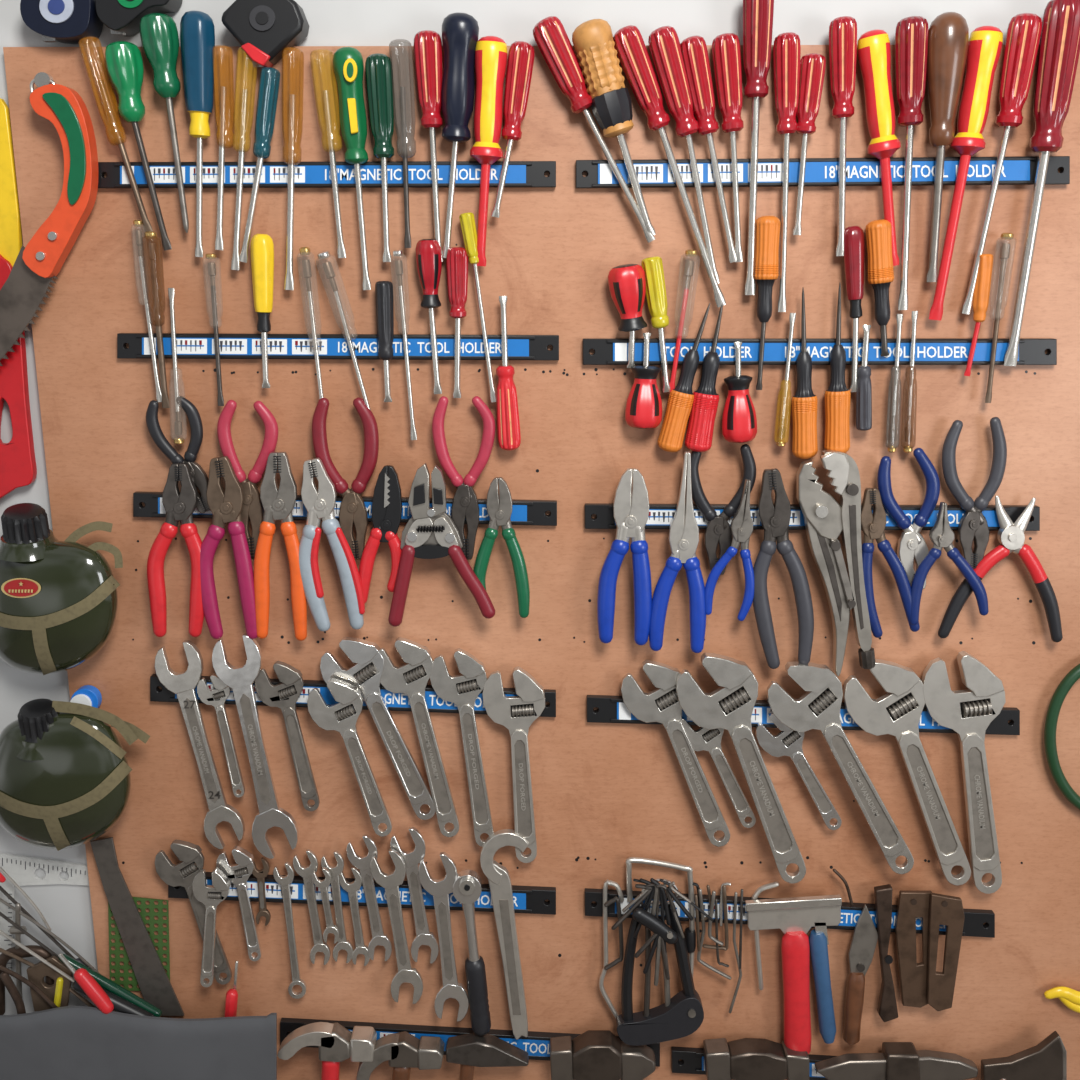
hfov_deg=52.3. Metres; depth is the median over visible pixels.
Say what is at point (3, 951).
rod
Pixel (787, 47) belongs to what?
screwdriver
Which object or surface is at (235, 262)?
screwdriver
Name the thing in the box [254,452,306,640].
pliers
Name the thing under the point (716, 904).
key
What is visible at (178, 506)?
pliers
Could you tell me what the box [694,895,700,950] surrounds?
key
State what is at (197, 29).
screwdriver
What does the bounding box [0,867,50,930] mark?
rod
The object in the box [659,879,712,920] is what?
key
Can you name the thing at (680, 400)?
screwdriver
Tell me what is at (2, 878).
rod
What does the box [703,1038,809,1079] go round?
hammer
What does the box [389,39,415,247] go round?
screwdriver
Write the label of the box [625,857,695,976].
key
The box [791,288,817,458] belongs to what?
screwdriver
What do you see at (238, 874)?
wrench
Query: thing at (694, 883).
key
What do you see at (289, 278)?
screwdriver
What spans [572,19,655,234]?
screwdriver
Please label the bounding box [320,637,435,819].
wrench
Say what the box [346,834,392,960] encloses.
wrench
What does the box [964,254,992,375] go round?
screwdriver
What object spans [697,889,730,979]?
key
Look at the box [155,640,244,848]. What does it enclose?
wrench
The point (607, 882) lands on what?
wire hook
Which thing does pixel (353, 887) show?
wrench
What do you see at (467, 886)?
wrench
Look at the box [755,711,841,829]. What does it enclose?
wrench
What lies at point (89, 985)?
screwdriver
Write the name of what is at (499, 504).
pliers
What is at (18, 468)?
saw
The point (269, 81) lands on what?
screwdriver
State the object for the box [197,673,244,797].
wrench
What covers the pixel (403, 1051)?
hammer
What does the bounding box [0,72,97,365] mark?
saw
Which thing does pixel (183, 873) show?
wrench
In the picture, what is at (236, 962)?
rod
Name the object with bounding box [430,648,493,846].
wrench
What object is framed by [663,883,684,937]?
key
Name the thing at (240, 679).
wrench
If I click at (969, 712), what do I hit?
wrench
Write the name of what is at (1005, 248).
screwdriver
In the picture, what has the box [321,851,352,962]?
wrench
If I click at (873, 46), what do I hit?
screwdriver
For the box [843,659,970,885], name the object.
wrench
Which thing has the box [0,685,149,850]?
canteen
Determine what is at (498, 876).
wrench
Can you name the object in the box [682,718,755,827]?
wrench
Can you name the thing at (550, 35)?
screwdriver
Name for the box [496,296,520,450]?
screwdriver
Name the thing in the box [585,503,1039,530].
holder
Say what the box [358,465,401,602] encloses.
pliers
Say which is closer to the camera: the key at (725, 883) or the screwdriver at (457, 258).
the screwdriver at (457, 258)
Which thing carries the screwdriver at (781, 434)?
attached to the holder at (608, 351)
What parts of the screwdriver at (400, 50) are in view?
handle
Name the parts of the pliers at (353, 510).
handle, arm, handle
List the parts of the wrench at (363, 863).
recessed panel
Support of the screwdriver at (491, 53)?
hanging from the holder at (520, 174)
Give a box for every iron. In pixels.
[895,890,931,1007]
[927,893,964,1010]
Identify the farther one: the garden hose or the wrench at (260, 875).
the wrench at (260, 875)
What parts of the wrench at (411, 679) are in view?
recessed panel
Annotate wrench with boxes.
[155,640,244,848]
[155,839,231,984]
[192,867,229,986]
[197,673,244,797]
[212,633,298,858]
[216,845,261,960]
[252,857,270,925]
[255,661,319,810]
[273,862,306,998]
[293,849,330,964]
[307,678,391,836]
[312,867,339,943]
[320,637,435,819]
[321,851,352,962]
[339,866,369,965]
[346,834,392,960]
[370,849,422,1003]
[374,637,459,836]
[390,827,438,963]
[418,852,468,1020]
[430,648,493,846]
[453,869,490,1035]
[480,829,528,1039]
[483,666,544,862]
[621,660,729,846]
[676,652,805,883]
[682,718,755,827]
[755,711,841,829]
[767,661,913,873]
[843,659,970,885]
[921,651,1005,893]
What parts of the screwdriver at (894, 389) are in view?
handle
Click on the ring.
(668, 881)
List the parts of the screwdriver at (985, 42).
handle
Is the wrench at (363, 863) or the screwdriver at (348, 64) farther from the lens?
the wrench at (363, 863)
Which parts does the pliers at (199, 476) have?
handle, handle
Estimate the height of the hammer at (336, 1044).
0.166 m
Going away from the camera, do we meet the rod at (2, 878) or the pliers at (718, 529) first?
the pliers at (718, 529)
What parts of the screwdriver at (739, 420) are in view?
handle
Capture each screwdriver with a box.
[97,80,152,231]
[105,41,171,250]
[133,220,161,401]
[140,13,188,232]
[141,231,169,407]
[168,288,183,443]
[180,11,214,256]
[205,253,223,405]
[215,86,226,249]
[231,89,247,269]
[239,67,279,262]
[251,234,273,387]
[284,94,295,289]
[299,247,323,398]
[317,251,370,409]
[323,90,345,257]
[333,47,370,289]
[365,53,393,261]
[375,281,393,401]
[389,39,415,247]
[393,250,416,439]
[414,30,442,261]
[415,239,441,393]
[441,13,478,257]
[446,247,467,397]
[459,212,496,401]
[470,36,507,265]
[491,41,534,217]
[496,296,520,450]
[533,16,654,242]
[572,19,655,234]
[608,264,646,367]
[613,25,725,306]
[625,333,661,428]
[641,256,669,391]
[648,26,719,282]
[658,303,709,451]
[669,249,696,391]
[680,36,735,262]
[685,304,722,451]
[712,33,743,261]
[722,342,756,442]
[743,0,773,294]
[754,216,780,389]
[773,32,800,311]
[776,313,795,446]
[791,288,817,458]
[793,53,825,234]
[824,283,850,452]
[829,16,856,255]
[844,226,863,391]
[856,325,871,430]
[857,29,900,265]
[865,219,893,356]
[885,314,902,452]
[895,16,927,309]
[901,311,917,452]
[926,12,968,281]
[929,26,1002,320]
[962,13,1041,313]
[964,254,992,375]
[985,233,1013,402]
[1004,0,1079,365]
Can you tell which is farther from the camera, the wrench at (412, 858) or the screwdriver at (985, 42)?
the wrench at (412, 858)
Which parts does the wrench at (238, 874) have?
recessed panel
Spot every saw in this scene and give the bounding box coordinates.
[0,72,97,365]
[0,98,36,498]
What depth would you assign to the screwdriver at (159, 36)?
1.04 m
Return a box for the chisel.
[874,884,897,1021]
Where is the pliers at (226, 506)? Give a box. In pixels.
[200,456,256,638]
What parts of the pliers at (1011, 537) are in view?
handle, handle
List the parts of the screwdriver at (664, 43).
handle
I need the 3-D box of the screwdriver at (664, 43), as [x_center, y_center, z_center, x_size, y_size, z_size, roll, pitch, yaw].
[0.141,-0.371,1.071,0.077,0.238,0.029,0,15,0]
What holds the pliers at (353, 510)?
attached to the holder at (524, 512)
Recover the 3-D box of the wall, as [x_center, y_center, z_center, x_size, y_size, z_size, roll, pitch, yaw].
[0.000,-0.160,1.201,4.400,2.900,0.088,0,15,0]
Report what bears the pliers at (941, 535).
attached to the holder at (660, 516)
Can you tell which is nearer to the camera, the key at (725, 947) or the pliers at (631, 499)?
the pliers at (631, 499)
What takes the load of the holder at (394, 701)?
attached to the plywood board
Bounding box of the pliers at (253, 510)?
[217,400,277,559]
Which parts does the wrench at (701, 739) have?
recessed panel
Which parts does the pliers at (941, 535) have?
handle, arm, handle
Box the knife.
[843,904,877,1044]
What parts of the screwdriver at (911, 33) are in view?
handle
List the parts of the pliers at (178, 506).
handle, arm, arm, handle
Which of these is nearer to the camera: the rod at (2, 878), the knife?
the rod at (2, 878)
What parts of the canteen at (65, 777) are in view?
lid, bottle cap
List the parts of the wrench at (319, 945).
recessed panel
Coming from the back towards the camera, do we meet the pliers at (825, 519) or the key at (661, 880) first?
the key at (661, 880)
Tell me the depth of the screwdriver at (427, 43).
1.05 m
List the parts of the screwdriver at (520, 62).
handle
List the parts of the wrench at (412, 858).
recessed panel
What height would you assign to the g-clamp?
0.151 m
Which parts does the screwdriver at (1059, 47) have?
handle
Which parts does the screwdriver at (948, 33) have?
handle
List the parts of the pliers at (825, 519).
lever, handle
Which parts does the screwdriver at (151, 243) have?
handle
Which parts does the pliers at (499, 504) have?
handle, arm, arm, handle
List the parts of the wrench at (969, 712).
recessed panel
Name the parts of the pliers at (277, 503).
handle, arm, arm, handle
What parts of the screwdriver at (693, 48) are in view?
handle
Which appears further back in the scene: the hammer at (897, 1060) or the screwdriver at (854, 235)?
the hammer at (897, 1060)
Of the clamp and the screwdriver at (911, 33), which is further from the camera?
the clamp
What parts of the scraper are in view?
blade, handle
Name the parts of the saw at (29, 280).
blade, handle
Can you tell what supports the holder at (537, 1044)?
attached to the plywood board
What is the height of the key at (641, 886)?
0.060 m
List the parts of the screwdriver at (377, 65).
handle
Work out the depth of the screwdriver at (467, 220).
1.09 m
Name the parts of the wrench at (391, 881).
recessed panel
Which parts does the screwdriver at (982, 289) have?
handle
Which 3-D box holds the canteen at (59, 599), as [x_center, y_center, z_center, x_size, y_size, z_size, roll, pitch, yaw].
[-0.515,0.054,1.161,0.164,0.190,0.068,0,15,0]
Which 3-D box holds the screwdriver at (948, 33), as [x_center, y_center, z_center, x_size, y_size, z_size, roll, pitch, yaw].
[0.385,-0.376,1.065,0.038,0.247,0.038,0,15,0]
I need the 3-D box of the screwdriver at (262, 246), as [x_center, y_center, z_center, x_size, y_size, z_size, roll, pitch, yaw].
[-0.276,-0.230,1.109,0.023,0.152,0.021,0,15,0]
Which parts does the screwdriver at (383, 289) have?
handle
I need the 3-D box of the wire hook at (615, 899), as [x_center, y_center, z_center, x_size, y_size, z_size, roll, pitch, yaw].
[0.086,0.460,1.287,0.024,0.098,0.005,0,15,0]
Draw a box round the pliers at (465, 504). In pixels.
[432,396,494,559]
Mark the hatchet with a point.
(1047, 1060)
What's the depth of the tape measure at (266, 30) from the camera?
1.03 m
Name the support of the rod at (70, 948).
attached to the plywood board
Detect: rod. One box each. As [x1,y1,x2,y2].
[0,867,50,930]
[0,872,5,882]
[0,886,87,966]
[0,898,99,973]
[0,912,161,1016]
[0,930,154,1016]
[0,948,95,1007]
[0,965,57,1007]
[0,972,25,1013]
[54,977,62,1006]
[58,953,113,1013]
[233,961,238,988]
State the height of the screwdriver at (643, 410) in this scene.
0.097 m
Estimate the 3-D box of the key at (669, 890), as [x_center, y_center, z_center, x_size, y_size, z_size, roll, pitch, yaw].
[0.159,0.414,1.253,0.033,0.044,0.005,0,15,0]
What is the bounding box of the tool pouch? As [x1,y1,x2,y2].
[0,956,276,1079]
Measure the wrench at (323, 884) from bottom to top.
0.098 m
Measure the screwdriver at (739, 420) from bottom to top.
0.103 m
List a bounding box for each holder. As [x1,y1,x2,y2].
[98,161,555,187]
[117,333,558,359]
[133,491,556,525]
[150,674,555,716]
[168,872,555,914]
[280,1018,659,1066]
[576,156,1069,187]
[583,338,1056,364]
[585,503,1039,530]
[585,888,994,937]
[587,695,1019,734]
[671,1046,835,1079]
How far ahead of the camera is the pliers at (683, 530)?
1.16 m
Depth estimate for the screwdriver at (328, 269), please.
1.11 m
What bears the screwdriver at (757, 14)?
attached to the holder at (1016, 170)
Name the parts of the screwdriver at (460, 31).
handle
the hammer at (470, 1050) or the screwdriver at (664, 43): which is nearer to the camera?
the screwdriver at (664, 43)
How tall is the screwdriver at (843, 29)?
0.219 m
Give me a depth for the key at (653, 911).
1.26 m
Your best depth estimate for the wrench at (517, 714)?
1.22 m
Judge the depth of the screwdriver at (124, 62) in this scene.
1.04 m
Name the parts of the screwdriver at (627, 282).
handle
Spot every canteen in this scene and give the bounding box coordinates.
[0,503,122,674]
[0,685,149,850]
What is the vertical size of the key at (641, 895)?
0.039 m
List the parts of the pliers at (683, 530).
handle, arm, handle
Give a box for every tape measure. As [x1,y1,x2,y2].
[20,0,102,43]
[95,0,181,36]
[222,0,308,67]
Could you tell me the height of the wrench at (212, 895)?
0.154 m
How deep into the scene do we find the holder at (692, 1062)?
1.34 m
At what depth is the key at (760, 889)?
1.29 m
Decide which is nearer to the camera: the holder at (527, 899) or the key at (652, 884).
the key at (652, 884)
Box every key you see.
[611,884,651,929]
[616,902,703,1045]
[622,889,647,911]
[625,857,695,976]
[632,908,677,985]
[634,878,654,937]
[642,886,652,908]
[645,883,659,917]
[650,878,670,925]
[651,886,657,915]
[656,884,675,911]
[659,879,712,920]
[659,889,666,951]
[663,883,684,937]
[667,886,692,920]
[669,881,691,902]
[692,882,700,918]
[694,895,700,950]
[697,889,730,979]
[701,885,710,920]
[703,885,728,950]
[708,890,723,945]
[715,899,728,966]
[719,882,730,925]
[729,892,741,1012]
[739,889,742,968]
[751,881,778,989]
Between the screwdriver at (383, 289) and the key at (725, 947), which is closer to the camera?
the screwdriver at (383, 289)
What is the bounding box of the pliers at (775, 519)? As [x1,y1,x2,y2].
[753,468,813,668]
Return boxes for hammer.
[277,1022,376,1079]
[356,1031,444,1079]
[446,1033,528,1079]
[550,1030,655,1079]
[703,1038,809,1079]
[814,1042,977,1079]
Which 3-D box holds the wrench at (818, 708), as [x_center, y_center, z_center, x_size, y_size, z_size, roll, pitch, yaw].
[0.336,0.257,1.221,0.177,0.254,0.015,0,15,0]
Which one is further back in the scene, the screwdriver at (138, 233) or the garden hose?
the garden hose
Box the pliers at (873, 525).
[861,488,919,637]
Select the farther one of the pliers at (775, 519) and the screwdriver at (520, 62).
the pliers at (775, 519)
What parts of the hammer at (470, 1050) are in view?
handle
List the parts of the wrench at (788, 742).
recessed panel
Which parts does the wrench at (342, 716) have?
recessed panel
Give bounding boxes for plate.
[108,897,169,990]
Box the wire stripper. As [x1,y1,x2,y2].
[388,463,494,626]
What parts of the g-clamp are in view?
frame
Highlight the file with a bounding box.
[809,923,835,1043]
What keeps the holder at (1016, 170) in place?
attached to the plywood board
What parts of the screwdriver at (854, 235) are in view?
handle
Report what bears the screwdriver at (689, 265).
attached to the holder at (608, 351)
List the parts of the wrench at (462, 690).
recessed panel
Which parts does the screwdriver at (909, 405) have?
handle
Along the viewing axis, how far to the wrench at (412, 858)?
1.27 m
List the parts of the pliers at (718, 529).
handle, arm, handle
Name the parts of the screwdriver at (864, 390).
handle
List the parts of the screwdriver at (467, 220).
handle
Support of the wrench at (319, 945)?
attached to the holder at (527, 899)
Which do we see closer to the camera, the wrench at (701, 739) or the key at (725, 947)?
the wrench at (701, 739)
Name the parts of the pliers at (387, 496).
handle, blade, handle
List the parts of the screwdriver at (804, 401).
handle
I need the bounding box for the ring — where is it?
[642,878,677,905]
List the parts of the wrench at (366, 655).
recessed panel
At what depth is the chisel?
1.29 m
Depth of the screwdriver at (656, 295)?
1.10 m
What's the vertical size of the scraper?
0.219 m
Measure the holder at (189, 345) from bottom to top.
0.027 m
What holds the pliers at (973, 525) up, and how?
attached to the holder at (660, 516)
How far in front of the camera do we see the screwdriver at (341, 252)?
1.07 m
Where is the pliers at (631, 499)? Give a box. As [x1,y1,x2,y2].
[597,468,651,644]
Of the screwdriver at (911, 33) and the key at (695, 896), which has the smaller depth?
the screwdriver at (911, 33)
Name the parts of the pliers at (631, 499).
handle, arm, arm, handle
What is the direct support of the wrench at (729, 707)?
hanging from the holder at (611, 709)
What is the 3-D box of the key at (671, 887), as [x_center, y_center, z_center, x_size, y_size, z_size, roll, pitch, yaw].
[0.159,0.400,1.248,0.026,0.028,0.004,0,15,0]
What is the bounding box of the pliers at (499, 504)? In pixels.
[473,477,529,617]
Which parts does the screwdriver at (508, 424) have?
handle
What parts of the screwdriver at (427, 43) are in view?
handle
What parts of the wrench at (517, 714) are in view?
recessed panel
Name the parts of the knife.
handle, blade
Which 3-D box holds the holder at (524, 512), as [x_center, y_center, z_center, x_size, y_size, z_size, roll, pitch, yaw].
[-0.207,-0.033,1.170,0.451,0.036,0.011,0,15,0]
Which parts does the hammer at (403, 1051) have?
handle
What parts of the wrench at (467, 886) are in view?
handle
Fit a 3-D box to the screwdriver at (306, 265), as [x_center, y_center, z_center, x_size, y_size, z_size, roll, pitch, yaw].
[-0.231,-0.212,1.113,0.022,0.164,0.017,0,15,0]
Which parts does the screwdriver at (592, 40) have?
handle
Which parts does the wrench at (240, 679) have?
recessed panel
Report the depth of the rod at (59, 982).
1.28 m
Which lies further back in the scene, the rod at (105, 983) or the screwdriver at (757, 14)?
the rod at (105, 983)
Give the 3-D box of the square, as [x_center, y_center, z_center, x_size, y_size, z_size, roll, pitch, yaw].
[-0.576,0.449,1.311,0.201,0.173,0.003,0,15,0]
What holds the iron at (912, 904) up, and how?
attached to the holder at (974, 926)
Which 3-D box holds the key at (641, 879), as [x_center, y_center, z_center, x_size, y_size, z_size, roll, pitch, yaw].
[0.120,0.422,1.261,0.025,0.077,0.004,0,15,0]
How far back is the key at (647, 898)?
1.26 m
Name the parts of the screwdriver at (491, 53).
handle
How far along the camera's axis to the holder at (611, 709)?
1.23 m
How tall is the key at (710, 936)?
0.072 m
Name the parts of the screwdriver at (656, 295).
handle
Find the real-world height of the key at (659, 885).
0.036 m
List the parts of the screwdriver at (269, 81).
handle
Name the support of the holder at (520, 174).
attached to the plywood board
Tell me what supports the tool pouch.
hanging from the plywood board
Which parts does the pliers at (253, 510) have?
handle, handle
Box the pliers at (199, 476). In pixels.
[146,396,209,512]
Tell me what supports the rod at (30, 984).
on the tool pouch
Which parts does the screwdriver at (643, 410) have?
handle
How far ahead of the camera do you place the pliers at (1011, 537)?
1.17 m
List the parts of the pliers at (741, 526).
handle, arm, handle, arm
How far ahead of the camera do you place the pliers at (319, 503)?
1.15 m
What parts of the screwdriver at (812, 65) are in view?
handle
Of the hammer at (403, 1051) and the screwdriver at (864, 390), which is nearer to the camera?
the screwdriver at (864, 390)
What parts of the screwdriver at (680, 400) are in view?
handle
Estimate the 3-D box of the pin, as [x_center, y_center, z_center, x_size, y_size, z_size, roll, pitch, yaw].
[0.352,0.403,1.276,0.028,0.049,0.004,0,15,0]
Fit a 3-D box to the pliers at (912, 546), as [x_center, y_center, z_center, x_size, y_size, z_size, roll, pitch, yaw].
[0.386,-0.021,1.162,0.067,0.154,0.013,0,15,0]
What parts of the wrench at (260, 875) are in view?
recessed panel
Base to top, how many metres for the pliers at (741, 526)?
0.154 m
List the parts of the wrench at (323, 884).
recessed panel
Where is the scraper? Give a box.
[745,895,841,1053]
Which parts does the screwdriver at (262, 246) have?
handle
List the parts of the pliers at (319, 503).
arm, handle, arm, handle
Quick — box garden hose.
[1044,664,1079,809]
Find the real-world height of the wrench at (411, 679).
0.239 m
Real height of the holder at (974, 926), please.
0.061 m
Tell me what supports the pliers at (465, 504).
attached to the holder at (524, 512)
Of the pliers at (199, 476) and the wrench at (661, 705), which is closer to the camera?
the pliers at (199, 476)
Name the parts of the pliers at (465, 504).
handle, handle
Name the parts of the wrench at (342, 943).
recessed panel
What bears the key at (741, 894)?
hanging from the holder at (974, 926)
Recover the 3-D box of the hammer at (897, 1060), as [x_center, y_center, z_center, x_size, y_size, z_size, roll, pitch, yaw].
[0.427,0.676,1.332,0.193,0.145,0.028,0,15,0]
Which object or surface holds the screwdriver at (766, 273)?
attached to the holder at (608, 351)
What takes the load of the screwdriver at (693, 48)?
hanging from the holder at (1016, 170)
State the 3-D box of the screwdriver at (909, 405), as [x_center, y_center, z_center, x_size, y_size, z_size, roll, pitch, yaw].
[0.381,-0.161,1.127,0.018,0.144,0.014,0,15,0]
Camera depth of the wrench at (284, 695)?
1.21 m
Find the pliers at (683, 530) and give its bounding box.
[649,451,705,652]
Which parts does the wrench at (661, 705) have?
recessed panel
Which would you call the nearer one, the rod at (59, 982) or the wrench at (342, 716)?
the wrench at (342, 716)
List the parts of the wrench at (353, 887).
recessed panel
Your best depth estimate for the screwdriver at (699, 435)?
1.12 m
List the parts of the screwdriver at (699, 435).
handle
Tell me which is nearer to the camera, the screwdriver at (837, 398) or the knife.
the screwdriver at (837, 398)
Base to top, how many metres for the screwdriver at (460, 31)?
0.223 m
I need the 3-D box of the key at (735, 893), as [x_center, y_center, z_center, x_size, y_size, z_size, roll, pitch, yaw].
[0.232,0.486,1.293,0.014,0.163,0.004,0,15,0]
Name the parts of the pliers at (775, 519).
handle, arm, arm, handle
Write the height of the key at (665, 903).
0.061 m
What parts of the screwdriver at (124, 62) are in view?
handle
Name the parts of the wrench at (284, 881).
recessed panel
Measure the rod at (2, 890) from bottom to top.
0.184 m
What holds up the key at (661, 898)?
hanging from the ring
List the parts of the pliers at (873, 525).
arm, handle, arm, handle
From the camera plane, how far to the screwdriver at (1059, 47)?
1.05 m
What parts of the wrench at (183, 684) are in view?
recessed panel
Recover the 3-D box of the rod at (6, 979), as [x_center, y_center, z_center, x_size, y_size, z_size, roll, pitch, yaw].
[-0.614,0.530,1.282,0.023,0.061,0.009,0,15,0]
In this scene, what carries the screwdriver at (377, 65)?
hanging from the holder at (520, 174)
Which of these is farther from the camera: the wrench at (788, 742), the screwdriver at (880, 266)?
the wrench at (788, 742)
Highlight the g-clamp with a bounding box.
[0,903,53,1014]
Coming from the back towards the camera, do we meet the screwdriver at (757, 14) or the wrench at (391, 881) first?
the wrench at (391, 881)
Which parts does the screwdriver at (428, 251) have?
handle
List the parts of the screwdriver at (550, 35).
handle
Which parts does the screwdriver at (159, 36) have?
handle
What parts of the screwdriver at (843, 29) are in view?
handle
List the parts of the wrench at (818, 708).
recessed panel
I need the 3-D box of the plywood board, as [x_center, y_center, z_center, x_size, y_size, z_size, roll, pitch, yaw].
[0.119,0.167,1.230,1.311,1.335,0.021,0,15,0]
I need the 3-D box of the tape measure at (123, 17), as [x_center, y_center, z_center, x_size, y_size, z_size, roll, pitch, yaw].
[-0.380,-0.508,1.043,0.073,0.053,0.037,0,15,0]
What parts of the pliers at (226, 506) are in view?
handle, arm, arm, handle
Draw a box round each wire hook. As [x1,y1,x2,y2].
[599,879,623,1017]
[604,896,623,969]
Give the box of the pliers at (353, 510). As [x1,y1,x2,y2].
[312,397,378,559]
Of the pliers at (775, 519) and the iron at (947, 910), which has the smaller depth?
the pliers at (775, 519)
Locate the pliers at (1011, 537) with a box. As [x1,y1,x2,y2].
[938,495,1062,641]
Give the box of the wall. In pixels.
[0,0,1050,1014]
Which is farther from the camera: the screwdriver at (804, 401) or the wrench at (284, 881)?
the wrench at (284, 881)
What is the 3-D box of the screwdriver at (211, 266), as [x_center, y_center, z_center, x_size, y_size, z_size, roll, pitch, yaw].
[-0.328,-0.211,1.113,0.018,0.152,0.017,0,15,0]
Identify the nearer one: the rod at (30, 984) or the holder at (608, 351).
the holder at (608, 351)
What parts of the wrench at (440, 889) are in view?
recessed panel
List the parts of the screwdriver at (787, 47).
handle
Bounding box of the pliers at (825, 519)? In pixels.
[796,450,875,675]
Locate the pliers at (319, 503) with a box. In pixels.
[299,458,364,631]
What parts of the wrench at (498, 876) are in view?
handle, recessed panel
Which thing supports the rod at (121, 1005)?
on the tool pouch
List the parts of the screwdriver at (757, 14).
handle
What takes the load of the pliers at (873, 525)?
attached to the holder at (660, 516)
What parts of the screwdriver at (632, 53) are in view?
handle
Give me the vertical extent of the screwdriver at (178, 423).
0.158 m
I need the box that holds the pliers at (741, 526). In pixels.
[705,479,753,620]
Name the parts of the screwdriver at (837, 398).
handle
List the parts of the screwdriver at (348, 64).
handle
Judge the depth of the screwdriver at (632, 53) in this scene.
1.05 m
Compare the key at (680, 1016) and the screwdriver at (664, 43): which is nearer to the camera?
the screwdriver at (664, 43)
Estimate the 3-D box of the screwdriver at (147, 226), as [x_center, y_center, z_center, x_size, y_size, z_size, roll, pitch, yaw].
[-0.410,-0.389,1.067,0.056,0.182,0.021,0,15,0]
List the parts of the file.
blade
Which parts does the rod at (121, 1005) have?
handle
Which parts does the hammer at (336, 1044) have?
handle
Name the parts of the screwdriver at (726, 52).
handle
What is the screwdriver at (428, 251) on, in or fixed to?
attached to the holder at (189, 345)
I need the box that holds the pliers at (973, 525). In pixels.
[942,417,1006,568]
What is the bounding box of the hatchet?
[981,1031,1066,1079]
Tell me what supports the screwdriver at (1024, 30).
hanging from the holder at (1016, 170)
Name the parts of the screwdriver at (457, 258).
handle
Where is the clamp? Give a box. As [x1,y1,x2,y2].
[1044,986,1079,1012]
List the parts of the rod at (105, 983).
handle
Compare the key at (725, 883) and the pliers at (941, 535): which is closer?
the pliers at (941, 535)
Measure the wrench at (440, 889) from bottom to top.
0.222 m
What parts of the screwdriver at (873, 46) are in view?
handle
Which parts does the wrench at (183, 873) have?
recessed panel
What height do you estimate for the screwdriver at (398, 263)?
0.191 m
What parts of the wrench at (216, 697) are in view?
recessed panel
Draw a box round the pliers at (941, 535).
[910,502,988,624]
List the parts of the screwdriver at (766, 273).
handle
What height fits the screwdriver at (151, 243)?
0.175 m
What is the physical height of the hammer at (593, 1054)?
0.150 m
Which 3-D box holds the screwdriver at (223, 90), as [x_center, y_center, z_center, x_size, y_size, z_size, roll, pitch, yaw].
[-0.306,-0.379,1.071,0.028,0.188,0.020,8,17,27]
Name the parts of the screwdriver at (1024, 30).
handle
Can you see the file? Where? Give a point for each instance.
(818, 937)
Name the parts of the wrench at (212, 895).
recessed panel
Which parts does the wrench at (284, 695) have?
recessed panel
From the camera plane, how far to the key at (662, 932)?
1.26 m
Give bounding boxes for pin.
[833,869,853,905]
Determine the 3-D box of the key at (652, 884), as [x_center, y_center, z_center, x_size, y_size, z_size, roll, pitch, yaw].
[0.128,0.422,1.259,0.017,0.067,0.003,0,15,0]
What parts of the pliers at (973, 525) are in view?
handle, arm, handle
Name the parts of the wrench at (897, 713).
recessed panel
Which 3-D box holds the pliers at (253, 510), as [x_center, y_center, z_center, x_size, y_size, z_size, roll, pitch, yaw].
[-0.302,-0.062,1.151,0.063,0.170,0.013,0,15,0]
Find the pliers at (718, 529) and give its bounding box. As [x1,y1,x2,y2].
[691,444,755,574]
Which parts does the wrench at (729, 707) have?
recessed panel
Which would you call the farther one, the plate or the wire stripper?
the plate
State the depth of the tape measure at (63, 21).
1.03 m
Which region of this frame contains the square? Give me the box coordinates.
[0,853,88,976]
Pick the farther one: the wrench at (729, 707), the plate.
the plate
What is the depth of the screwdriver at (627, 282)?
1.09 m
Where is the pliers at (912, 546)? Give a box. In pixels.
[877,448,939,588]
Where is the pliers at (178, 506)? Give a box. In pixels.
[147,463,203,636]
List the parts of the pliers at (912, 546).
handle, arm, arm, handle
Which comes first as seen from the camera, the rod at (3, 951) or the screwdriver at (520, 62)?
the screwdriver at (520, 62)
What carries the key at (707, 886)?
attached to the holder at (974, 926)
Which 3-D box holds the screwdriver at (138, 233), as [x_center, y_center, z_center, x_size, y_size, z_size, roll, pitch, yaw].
[-0.397,-0.229,1.109,0.014,0.180,0.015,13,19,40]
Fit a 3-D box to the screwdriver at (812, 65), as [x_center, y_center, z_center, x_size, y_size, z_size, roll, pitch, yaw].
[0.260,-0.383,1.069,0.025,0.166,0.025,13,20,41]
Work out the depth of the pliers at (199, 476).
1.14 m
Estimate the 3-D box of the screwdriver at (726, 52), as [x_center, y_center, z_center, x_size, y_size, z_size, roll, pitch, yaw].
[0.180,-0.378,1.069,0.031,0.210,0.031,14,20,43]
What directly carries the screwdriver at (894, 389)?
hanging from the holder at (608, 351)
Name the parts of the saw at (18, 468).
handle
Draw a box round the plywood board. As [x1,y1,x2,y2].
[3,44,1079,1079]
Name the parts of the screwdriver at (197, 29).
handle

